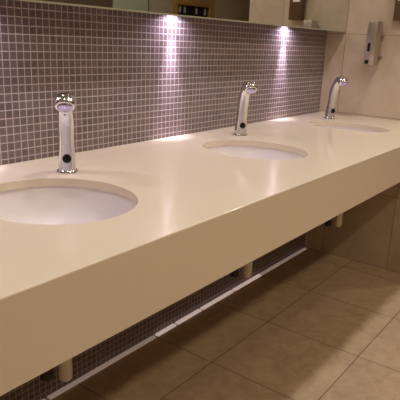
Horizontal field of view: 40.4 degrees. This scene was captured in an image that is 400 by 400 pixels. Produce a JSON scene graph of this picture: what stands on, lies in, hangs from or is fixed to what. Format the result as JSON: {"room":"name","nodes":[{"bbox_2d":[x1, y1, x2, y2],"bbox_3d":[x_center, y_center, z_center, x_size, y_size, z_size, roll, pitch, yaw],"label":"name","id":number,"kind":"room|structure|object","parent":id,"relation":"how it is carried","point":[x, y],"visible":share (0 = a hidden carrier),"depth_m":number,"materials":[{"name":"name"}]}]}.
{"room":"public restroom","nodes":[
{"label":"public restroom","id":0,"kind":"room"},
{"bbox_2d":[0,0,326,399],"bbox_3d":[-0.495,-0.841,1.519,0.120,3.148,3.870,14,20,35],"label":"wall","id":1,"kind":"structure","parent":0,"point":[131,77],"depth_m":1.98,"materials":[{"name":"tile"}]},
{"bbox_2d":[16,0,348,31],"bbox_3d":[-0.342,-1.047,1.456,0.111,1.004,3.699,14,20,35],"label":"wall mirror","id":2,"kind":"object","parent":1,"relation":"attached to","point":[327,15],"visible":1,"depth_m":2.20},
{"bbox_2d":[0,112,399,395],"bbox_3d":[-0.153,0.004,1.546,0.728,0.157,3.750,14,20,35],"label":"countertop","id":3,"kind":"structure","parent":1,"relation":"attached to","point":[200,215],"depth_m":1.26,"materials":[{"name":"beige stone"}]},
{"bbox_2d":[54,93,77,173],"bbox_3d":[-0.358,-0.175,1.450,0.058,0.225,0.135,-1,17,-13],"label":"tap","id":4,"kind":"object","parent":3,"relation":"on","point":[64,103],"visible":1,"depth_m":1.46,"materials":[{"name":"silver metal"}]},
{"bbox_2d":[0,186,135,224],"bbox_3d":[-0.340,0.090,1.296,0.437,0.154,0.398,14,20,35],"label":"basin","id":5,"kind":"object","parent":3,"relation":"in","point":[47,205],"visible":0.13,"depth_m":1.44,"materials":[{"name":"ceramic"}]},
{"bbox_2d":[40,358,72,381],"bbox_3d":[-0.492,0.280,1.474,0.382,0.333,0.063,14,20,35],"label":"trap","id":6,"kind":"object","parent":5,"relation":"attached to","point":[65,371],"visible":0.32,"depth_m":1.41,"materials":[{"name":"white plastic"}]},
{"bbox_2d":[230,261,252,277],"bbox_3d":[0.045,0.105,2.156,0.380,0.335,0.063,14,20,35],"label":"trap","id":7,"kind":"object","parent":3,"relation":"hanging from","point":[247,269],"visible":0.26,"depth_m":2.09,"materials":[{"name":"white plastic"}]},
{"bbox_2d":[233,81,256,135],"bbox_3d":[0.181,-0.366,2.183,0.058,0.225,0.135,-2,17,-16],"label":"tap","id":8,"kind":"object","parent":3,"relation":"on","point":[248,87],"visible":1,"depth_m":2.19,"materials":[{"name":"silver metal"}]},
{"bbox_2d":[205,145,303,159],"bbox_3d":[0.191,-0.090,1.991,0.434,0.154,0.363,14,20,35],"label":"basin","id":9,"kind":"object","parent":3,"relation":"in","point":[254,152],"visible":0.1,"depth_m":2.13,"materials":[{"name":"ceramic"}]},
{"bbox_2d":[325,213,342,226],"bbox_3d":[0.568,-0.062,2.821,0.380,0.343,0.063,14,20,35],"label":"trap","id":10,"kind":"object","parent":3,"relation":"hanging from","point":[338,219],"visible":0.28,"depth_m":2.76,"materials":[{"name":"white plastic"}]},
{"bbox_2d":[324,76,348,118],"bbox_3d":[0.709,-0.532,2.828,0.058,0.225,0.135,-4,18,-22],"label":"tap","id":11,"kind":"object","parent":3,"relation":"on","point":[339,81],"visible":1,"depth_m":2.84,"materials":[{"name":"silver metal"}]},
{"bbox_2d":[317,125,377,131],"bbox_3d":[0.714,-0.262,2.656,0.427,0.154,0.286,14,20,35],"label":"basin","id":12,"kind":"object","parent":3,"relation":"in","point":[327,126],"visible":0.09,"depth_m":2.76,"materials":[{"name":"ceramic"}]},
{"bbox_2d":[45,248,399,399],"bbox_3d":[1.827,0.665,2.494,3.290,0.100,7.590,14,20,35],"label":"floor","id":13,"kind":"structure","parent":0,"point":[317,325],"depth_m":2.27,"materials":[{"name":"tile"}]},
{"bbox_2d":[42,248,306,399],"bbox_3d":[-0.467,0.669,1.961,0.021,0.006,3.704,14,20,35],"label":"baseboard","id":14,"kind":"structure","parent":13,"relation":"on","point":[82,378],"depth_m":2.32,"materials":[{"name":"beige"}]},
{"bbox_2d":[47,335,155,399],"bbox_3d":[-0.359,0.634,2.098,0.021,0.006,0.548,14,20,35],"label":"tile","id":15,"kind":"object","parent":14,"relation":"attached to","point":[82,378],"depth_m":2.06,"materials":[{"name":"beige"}]},
{"bbox_2d":[155,323,176,335],"bbox_3d":[-0.148,0.565,2.365,0.021,0.006,0.123,14,20,35],"label":"tile","id":16,"kind":"object","parent":14,"relation":"attached to","point":[173,325],"depth_m":2.36,"materials":[{"name":"beige"}]},
{"bbox_2d":[175,309,201,324],"bbox_3d":[-0.051,0.533,2.489,0.021,0.006,0.173,14,20,35],"label":"tile","id":17,"kind":"object","parent":14,"relation":"attached to","point":[195,312],"depth_m":2.48,"materials":[{"name":"beige"}]},
{"bbox_2d":[200,290,233,309],"bbox_3d":[0.087,0.488,2.664,0.021,0.006,0.258,14,20,35],"label":"tile","id":18,"kind":"object","parent":14,"relation":"attached to","point":[207,305],"depth_m":2.65,"materials":[{"name":"beige"}]},
{"bbox_2d":[232,274,261,290],"bbox_3d":[0.250,0.434,2.872,0.021,0.006,0.258,14,20,35],"label":"tile","id":19,"kind":"object","parent":14,"relation":"attached to","point":[258,275],"depth_m":2.86,"materials":[{"name":"beige"}]},
{"bbox_2d":[260,248,306,274],"bbox_3d":[0.496,0.354,3.183,0.021,0.006,0.528,14,20,35],"label":"tile","id":20,"kind":"object","parent":14,"relation":"attached to","point":[296,253],"depth_m":3.16,"materials":[{"name":"beige"}]},
{"bbox_2d":[306,0,399,272],"bbox_3d":[1.012,-1.162,2.840,0.868,3.148,0.120,14,20,35],"label":"wall","id":21,"kind":"structure","parent":0,"point":[369,231],"depth_m":3.04,"materials":[{"name":"tile"}]},
{"bbox_2d":[364,21,383,64],"bbox_3d":[0.918,-0.823,2.854,0.058,0.217,0.106,14,20,35],"label":"soap dispenser","id":22,"kind":"object","parent":21,"relation":"attached to","point":[372,56],"visible":1,"depth_m":2.82,"materials":[{"name":"metal"}]},
{"bbox_2d":[393,0,399,20],"bbox_3d":[1.039,-1.037,2.747,0.083,0.253,0.041,14,20,35],"label":"wall box","id":23,"kind":"object","parent":21,"relation":"attached to","point":[396,16],"visible":1,"depth_m":2.77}
]}

